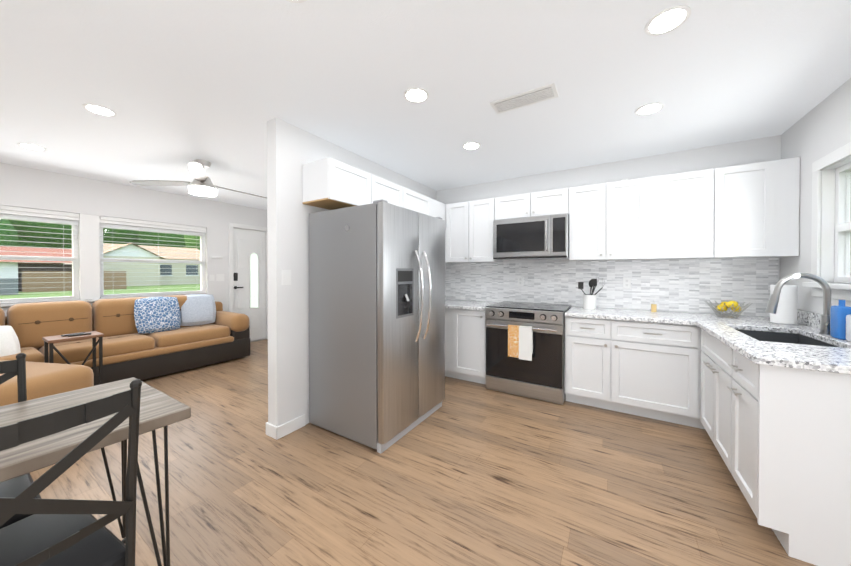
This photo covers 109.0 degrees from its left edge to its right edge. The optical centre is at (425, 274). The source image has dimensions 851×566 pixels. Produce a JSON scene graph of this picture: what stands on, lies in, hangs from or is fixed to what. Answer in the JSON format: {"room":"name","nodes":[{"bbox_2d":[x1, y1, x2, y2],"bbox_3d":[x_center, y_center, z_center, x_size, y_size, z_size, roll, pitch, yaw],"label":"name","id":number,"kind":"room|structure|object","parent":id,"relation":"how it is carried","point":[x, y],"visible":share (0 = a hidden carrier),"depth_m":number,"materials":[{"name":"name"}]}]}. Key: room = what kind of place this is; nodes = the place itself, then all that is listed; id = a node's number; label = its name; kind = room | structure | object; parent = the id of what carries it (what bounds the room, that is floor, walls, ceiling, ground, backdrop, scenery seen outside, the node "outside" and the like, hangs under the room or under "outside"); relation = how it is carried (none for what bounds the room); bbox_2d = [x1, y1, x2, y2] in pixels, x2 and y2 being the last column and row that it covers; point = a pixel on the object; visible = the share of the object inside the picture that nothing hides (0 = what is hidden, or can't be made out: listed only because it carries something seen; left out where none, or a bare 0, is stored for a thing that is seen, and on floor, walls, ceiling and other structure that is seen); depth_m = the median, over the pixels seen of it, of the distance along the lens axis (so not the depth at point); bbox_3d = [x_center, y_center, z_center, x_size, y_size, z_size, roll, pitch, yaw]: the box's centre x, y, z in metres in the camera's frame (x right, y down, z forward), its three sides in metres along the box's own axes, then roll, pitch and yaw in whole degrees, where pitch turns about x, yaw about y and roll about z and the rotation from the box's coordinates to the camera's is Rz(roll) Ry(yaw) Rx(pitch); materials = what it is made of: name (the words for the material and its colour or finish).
{"room":"kitchen and dining room","nodes":[
{"label":"kitchen and dining room","id":0,"kind":"room"},
{"bbox_2d":[0,162,266,315],"bbox_3d":[-4.448,0.021,3.528,0.150,2.440,6.600,0,1,32],"label":"wall","id":1,"kind":"structure","parent":0,"point":[26,187],"depth_m":4.14,"materials":[{"name":"white paint"}]},
{"bbox_2d":[0,205,209,306],"bbox_3d":[-4.248,-0.206,3.802,0.161,1.089,2.660,0,1,32],"label":"living room window","id":2,"kind":"structure","parent":1,"relation":"in","point":[87,259],"depth_m":3.80,"materials":[{"name":"white plastic"}]},
{"bbox_2d":[216,274,223,280],"bbox_3d":[-3.412,0.048,5.050,0.006,0.120,0.120,0,1,32],"label":"switch plate","id":3,"kind":"object","parent":1,"relation":"attached to","point":[219,277],"depth_m":5.04,"materials":[{"name":"white plastic"}]},
{"bbox_2d":[229,223,267,342],"bbox_3d":[-3.207,0.169,5.512,0.167,2.110,0.740,0,1,32],"label":"door","id":4,"kind":"structure","parent":1,"relation":"attached to","point":[248,284],"depth_m":5.50,"materials":[{"name":"white wood"}]},
{"bbox_2d":[267,118,435,426],"bbox_3d":[-0.538,0.022,3.373,0.120,2.440,2.440,0,1,32],"label":"wall","id":5,"kind":"structure","parent":0,"point":[292,149],"depth_m":2.40,"materials":[{"name":"white paint"}]},
{"bbox_2d":[266,414,304,435],"bbox_3d":[-0.606,1.195,3.399,0.014,0.095,2.424,0,1,32],"label":"baseboard","id":6,"kind":"structure","parent":5,"relation":"attached to","point":[271,429],"depth_m":2.36,"materials":[{"name":"white wood"}]},
{"bbox_2d":[282,270,290,284],"bbox_3d":[-1.084,0.021,2.370,0.009,0.120,0.080,0,1,32],"label":"switch plate","id":7,"kind":"object","parent":5,"relation":"attached to","point":[286,277],"depth_m":2.37,"materials":[{"name":"white plastic"}]},
{"bbox_2d":[302,157,373,209],"bbox_3d":[-0.746,-0.747,2.600,0.325,0.308,0.469,0,1,32],"label":"upper cabinet","id":8,"kind":"object","parent":5,"relation":"attached to","point":[327,183],"depth_m":2.45,"materials":[{"name":"white wood"}]},
{"bbox_2d":[374,175,405,207],"bbox_3d":[-0.496,-0.750,3.003,0.325,0.308,0.480,0,1,32],"label":"upper cabinet","id":9,"kind":"object","parent":5,"relation":"attached to","point":[395,194],"depth_m":2.95,"materials":[{"name":"white wood"}]},
{"bbox_2d":[406,188,445,228],"bbox_3d":[-0.117,-0.755,3.614,0.325,0.308,0.957,0,1,32],"label":"upper cabinet","id":10,"kind":"object","parent":5,"relation":"attached to","point":[417,202],"depth_m":3.50,"materials":[{"name":"white wood"}]},
{"bbox_2d":[445,229,445,262],"bbox_3d":[0.029,-0.380,3.871,0.306,0.447,0.370,0,1,32],"label":"upper cabinet","id":11,"kind":"object","parent":5,"relation":"attached to","point":[445,229],"depth_m":3.95,"materials":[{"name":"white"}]},
{"bbox_2d":[30,339,816,565],"bbox_3d":[-1.508,1.282,1.714,7.070,0.050,6.600,0,1,32],"label":"floor","id":12,"kind":"structure","parent":0,"point":[468,473],"depth_m":1.78,"materials":[{"name":"brown wood"}]},
{"bbox_2d":[0,353,41,528],"bbox_3d":[-1.577,0.795,0.964,0.512,0.939,0.426,0,1,32],"label":"dining chair","id":13,"kind":"object","parent":12,"relation":"on","point":[16,486],"visible":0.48,"depth_m":1.21,"materials":[{"name":"black metal"}]},
{"bbox_2d":[0,379,141,565],"bbox_3d":[-1.114,0.776,0.773,0.574,0.979,0.426,0,1,27],"label":"dining chair","id":14,"kind":"object","parent":12,"relation":"on","point":[60,532],"visible":1,"depth_m":0.81,"materials":[{"name":"black metal"}]},
{"bbox_2d":[42,331,103,385],"bbox_3d":[-3.390,0.908,2.932,0.295,0.675,0.350,0,1,32],"label":"side table","id":15,"kind":"object","parent":12,"relation":"on","point":[51,340],"visible":0.65,"depth_m":2.91,"materials":[{"name":"brown wood"}]},
{"bbox_2d":[0,377,190,565],"bbox_3d":[-1.603,0.891,0.628,0.630,0.761,1.660,0,1,32],"label":"dining table","id":16,"kind":"object","parent":12,"relation":"on","point":[159,409],"visible":0.79,"depth_m":1.12,"materials":[{"name":"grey wood"}]},
{"bbox_2d":[0,294,249,405],"bbox_3d":[-3.386,0.760,2.949,2.212,0.931,3.525,0,1,32],"label":"sofa","id":17,"kind":"object","parent":12,"relation":"on","point":[144,338],"visible":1,"depth_m":3.52,"materials":[{"name":"brown leather"}]},
{"bbox_2d":[0,326,20,356],"bbox_3d":[-4.017,0.647,2.759,0.283,0.328,0.402,0,1,32],"label":"pillow","id":18,"kind":"object","parent":17,"relation":"on","point":[9,342],"depth_m":2.86,"materials":[{"name":"white fabric"}]},
{"bbox_2d":[309,199,444,453],"bbox_3d":[-0.355,0.358,2.666,0.878,1.780,0.913,0,1,32],"label":"refrigerator","id":19,"kind":"object","parent":12,"relation":"on","point":[377,324],"visible":1,"depth_m":2.31,"materials":[{"name":"grey metal"}]},
{"bbox_2d":[445,307,452,377],"bbox_3d":[0.238,0.812,3.961,0.576,0.850,0.625,0,1,32],"label":"base cabinet","id":20,"kind":"object","parent":12,"relation":"on","point":[448,310],"depth_m":3.59,"materials":[{"name":"white wood"}]},
{"bbox_2d":[453,307,485,383],"bbox_3d":[0.659,0.814,3.700,0.415,0.850,0.625,0,1,32],"label":"base cabinet","id":21,"kind":"object","parent":12,"relation":"on","point":[469,327],"depth_m":3.45,"materials":[{"name":"white wood"}]},
{"bbox_2d":[445,299,494,310],"bbox_3d":[0.406,0.371,3.838,0.988,0.034,0.651,0,1,32],"label":"countertop","id":22,"kind":"structure","parent":21,"relation":"on","point":[462,305],"depth_m":3.55,"materials":[{"name":"white stone"}]},
{"bbox_2d":[486,301,570,404],"bbox_3d":[1.126,0.787,3.320,0.772,0.901,0.746,0,1,32],"label":"range","id":23,"kind":"object","parent":12,"relation":"on","point":[525,349],"visible":1,"depth_m":3.03,"materials":[{"name":"silver metal"}]},
{"bbox_2d":[565,315,612,409],"bbox_3d":[1.659,0.819,3.080,0.380,0.850,0.625,0,1,32],"label":"base cabinet","id":24,"kind":"object","parent":12,"relation":"on","point":[588,342],"depth_m":2.82,"materials":[{"name":"white wood"}]},
{"bbox_2d":[613,319,696,427],"bbox_3d":[2.072,0.821,2.824,0.590,0.850,0.625,0,1,32],"label":"base cabinet","id":25,"kind":"object","parent":12,"relation":"on","point":[655,364],"depth_m":2.55,"materials":[{"name":"white wood"}]},
{"bbox_2d":[565,307,808,330],"bbox_3d":[2.173,0.380,2.742,1.598,0.034,0.651,0,1,32],"label":"countertop","id":26,"kind":"structure","parent":25,"relation":"on","point":[687,319],"depth_m":2.60,"materials":[{"name":"white stone"}]},
{"bbox_2d":[578,274,604,309],"bbox_3d":[1.746,0.177,3.191,0.241,0.363,0.212,0,1,32],"label":"utensil crock","id":27,"kind":"object","parent":26,"relation":"on","point":[589,301],"visible":1,"depth_m":3.13,"materials":[{"name":"white ceramic"}]},
{"bbox_2d":[651,301,656,311],"bbox_3d":[2.209,0.309,2.937,0.043,0.104,0.052,0,1,32],"label":"soap dispenser","id":28,"kind":"object","parent":26,"relation":"on","point":[653,307],"visible":1,"depth_m":2.92,"materials":[{"name":"brown"}]},
{"bbox_2d":[705,300,751,317],"bbox_3d":[2.579,0.290,2.594,0.290,0.144,0.293,0,1,32],"label":"fruit basket","id":29,"kind":"object","parent":26,"relation":"on","point":[722,307],"visible":1,"depth_m":2.56,"materials":[{"name":"silver metal"}]},
{"bbox_2d":[768,284,798,325],"bbox_3d":[2.656,0.199,2.252,0.150,0.336,0.150,0,1,32],"label":"paper towel roll","id":30,"kind":"object","parent":26,"relation":"on","point":[786,312],"visible":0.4,"depth_m":2.20,"materials":[{"name":"white paper"}]},
{"bbox_2d":[697,327,840,461],"bbox_3d":[2.228,0.829,1.912,0.625,0.850,0.798,0,1,32],"label":"base cabinet","id":31,"kind":"object","parent":12,"relation":"on","point":[712,356],"depth_m":2.08,"materials":[{"name":"white wood"}]},
{"bbox_2d":[725,351,850,565],"bbox_3d":[1.914,0.834,1.407,0.626,0.850,0.392,0,1,32],"label":"base cabinet","id":32,"kind":"object","parent":12,"relation":"on","point":[763,403],"depth_m":1.35,"materials":[{"name":"white wood"}]},
{"bbox_2d":[697,323,850,374],"bbox_3d":[2.094,0.389,1.717,0.651,0.034,1.175,0,1,32],"label":"countertop","id":33,"kind":"structure","parent":32,"relation":"on","point":[799,356],"depth_m":1.49,"materials":[{"name":"white stone"}]},
{"bbox_2d":[765,273,830,334],"bbox_3d":[2.370,0.180,1.919,0.295,0.380,0.107,0,1,32],"label":"faucet","id":34,"kind":"object","parent":33,"relation":"on","point":[772,306],"visible":0.79,"depth_m":1.89,"materials":[{"name":"silver metal"}]},
{"bbox_2d":[830,300,850,341],"bbox_3d":[2.384,0.259,1.706,0.068,0.225,0.199,0,1,24],"label":"soap bottles","id":35,"kind":"object","parent":33,"relation":"on","point":[840,320],"visible":1,"depth_m":1.73,"materials":[{"name":"blue plastic"}]},
{"bbox_2d":[0,0,850,209],"bbox_3d":[-1.508,-1.223,1.693,7.070,0.080,6.600,0,1,32],"label":"ceiling","id":36,"kind":"structure","parent":0,"point":[177,86],"depth_m":1.85,"materials":[{"name":"white paint"}]},
{"bbox_2d":[82,104,116,116],"bbox_3d":[-2.347,-1.185,2.190,0.170,0.006,0.170,0,1,32],"label":"recessed light","id":37,"kind":"object","parent":36,"relation":"in","point":[99,110],"visible":1,"depth_m":2.19,"materials":[{"name":"white"}]},
{"bbox_2d":[129,159,265,197],"bbox_3d":[-2.260,-1.028,3.356,1.315,0.340,1.186,0,1,32],"label":"ceiling fan","id":38,"kind":"object","parent":36,"relation":"hanging from","point":[201,184],"visible":0.98,"depth_m":3.17,"materials":[{"name":"silver metal"}]},
{"bbox_2d":[286,0,306,2],"bbox_3d":[-0.554,-1.177,1.230,0.170,0.006,0.170,0,1,32],"label":"recessed light","id":39,"kind":"object","parent":36,"relation":"in","point":[296,1],"visible":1,"depth_m":1.31,"materials":[{"name":"white"}]},
{"bbox_2d":[403,87,428,102],"bbox_3d":[-0.060,-1.183,2.007,0.170,0.006,0.170,0,1,32],"label":"recessed light","id":40,"kind":"object","parent":36,"relation":"in","point":[416,95],"visible":1,"depth_m":2.00,"materials":[{"name":"white"}]},
{"bbox_2d":[462,142,480,149],"bbox_3d":[0.427,-1.190,2.811,0.170,0.006,0.170,0,1,32],"label":"recessed light","id":41,"kind":"object","parent":36,"relation":"in","point":[471,145],"visible":1,"depth_m":2.79,"materials":[{"name":"white"}]},
{"bbox_2d":[490,83,558,113],"bbox_3d":[0.662,-1.180,2.053,0.420,0.013,0.170,0,1,32],"label":"ceiling vent","id":42,"kind":"object","parent":36,"relation":"in","point":[532,96],"visible":1,"depth_m":2.03,"materials":[{"name":"white metal"}]},
{"bbox_2d":[635,102,663,115],"bbox_3d":[1.603,-1.185,2.175,0.170,0.006,0.170,0,1,32],"label":"recessed light","id":43,"kind":"object","parent":36,"relation":"in","point":[648,109],"visible":1,"depth_m":2.16,"materials":[{"name":"white"}]},
{"bbox_2d":[645,5,690,35],"bbox_3d":[1.125,-1.178,1.413,0.170,0.006,0.170,0,1,32],"label":"recessed light","id":44,"kind":"object","parent":36,"relation":"in","point":[667,20],"visible":1,"depth_m":1.40,"materials":[{"name":"white"}]},
{"bbox_2d":[436,135,780,316],"bbox_3d":[0.192,0.013,4.444,6.770,2.440,0.150,0,1,32],"label":"wall","id":45,"kind":"structure","parent":0,"point":[765,149],"depth_m":3.16,"materials":[{"name":"white paint"}]},
{"bbox_2d":[446,198,502,262],"bbox_3d":[0.614,-0.534,3.892,0.665,0.755,0.325,0,1,32],"label":"upper cabinet","id":46,"kind":"object","parent":45,"relation":"attached to","point":[469,224],"depth_m":3.74,"materials":[{"name":"white wood"}]},
{"bbox_2d":[494,188,569,219],"bbox_3d":[1.237,-0.773,3.504,0.800,0.270,0.325,0,1,32],"label":"upper cabinet","id":47,"kind":"object","parent":45,"relation":"attached to","point":[551,202],"depth_m":3.34,"materials":[{"name":"white wood"}]},
{"bbox_2d":[493,213,568,259],"bbox_3d":[1.208,-0.407,3.461,0.790,0.456,0.435,0,1,32],"label":"microwave","id":48,"kind":"object","parent":47,"relation":"attached to","point":[543,237],"visible":0.9,"depth_m":3.29,"materials":[{"name":"silver metal"}]},
{"bbox_2d":[568,183,605,260],"bbox_3d":[1.717,-0.528,3.208,0.331,0.755,0.325,0,1,32],"label":"upper cabinet","id":49,"kind":"object","parent":45,"relation":"attached to","point":[587,215],"depth_m":3.07,"materials":[{"name":"white wood"}]},
{"bbox_2d":[445,258,772,316],"bbox_3d":[1.587,0.102,3.479,3.376,0.507,0.016,0,1,32],"label":"tile backsplash","id":50,"kind":"structure","parent":45,"relation":"attached to","point":[687,285],"depth_m":3.16,"materials":[{"name":"tile"}]},
{"bbox_2d":[606,168,717,260],"bbox_3d":[2.192,-0.551,2.913,0.787,0.806,0.325,0,1,32],"label":"upper cabinet","id":51,"kind":"object","parent":45,"relation":"attached to","point":[671,216],"depth_m":2.75,"materials":[{"name":"white wood"}]},
{"bbox_2d":[718,157,799,258],"bbox_3d":[2.732,-0.523,2.578,0.483,0.755,0.325,0,1,32],"label":"upper cabinet","id":52,"kind":"object","parent":45,"relation":"attached to","point":[746,211],"depth_m":2.43,"materials":[{"name":"white wood"}]},
{"bbox_2d":[780,78,850,313],"bbox_3d":[1.432,0.052,-0.120,0.150,2.440,6.600,0,1,32],"label":"wall","id":53,"kind":"structure","parent":0,"point":[820,130],"depth_m":2.20,"materials":[{"name":"white paint"}]},
{"bbox_2d":[773,258,822,328],"bbox_3d":[2.534,0.116,1.821,0.020,0.507,1.800,0,1,32],"label":"tile backsplash","id":54,"kind":"structure","parent":53,"relation":"attached to","point":[811,319],"depth_m":2.23,"materials":[{"name":"stone"}]},
{"bbox_2d":[802,142,850,300],"bbox_3d":[2.521,-0.316,1.707,0.171,0.945,1.030,0,1,32],"label":"kitchen window","id":55,"kind":"structure","parent":53,"relation":"in","point":[829,207],"depth_m":2.05,"materials":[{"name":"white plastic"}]},
{"label":"outside","id":56,"kind":"structure","parent":0,"visible":0},
{"bbox_2d":[0,284,199,298],"bbox_3d":[-22.783,1.424,20.034,180.000,0.050,170.000,0,1,32],"label":"ground","id":57,"kind":"structure","parent":56,"point":[150,289],"depth_m":24.56,"materials":[{"name":"green plant"}]},
{"bbox_2d":[0,278,17,294],"bbox_3d":[-28.807,0.816,20.942,0.800,1.150,0.800,0,1,32],"label":"bin","id":58,"kind":"object","parent":57,"relation":"on","point":[6,286],"depth_m":20.72,"materials":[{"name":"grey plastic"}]},
{"bbox_2d":[0,246,71,290],"bbox_3d":[-39.615,-0.512,21.340,11.000,3.800,19.500,0,1,32],"label":"house","id":59,"kind":"structure","parent":57,"relation":"on","point":[53,253],"depth_m":25.67,"materials":[{"name":"white"}]},
{"bbox_2d":[22,271,126,291],"bbox_3d":[-24.532,0.396,40.823,7.100,1.650,36.500,0,1,32],"label":"fence","id":60,"kind":"object","parent":57,"relation":"on","point":[36,281],"depth_m":24.88,"materials":[{"name":"brown wood"}]},
{"bbox_2d":[0,219,199,263],"bbox_3d":[-28.188,-9.771,19.370,143.696,22.350,123.438,0,1,32],"label":"trees","id":61,"kind":"object","parent":57,"relation":"on","point":[52,244],"depth_m":42.95,"materials":[{"name":"green plant"}]},
{"bbox_2d":[103,243,199,285],"bbox_3d":[-35.682,-1.264,38.959,11.100,5.000,11.400,0,1,32],"label":"house","id":62,"kind":"structure","parent":57,"relation":"on","point":[147,252],"depth_m":35.71,"materials":[{"name":"beige"}]}
]}

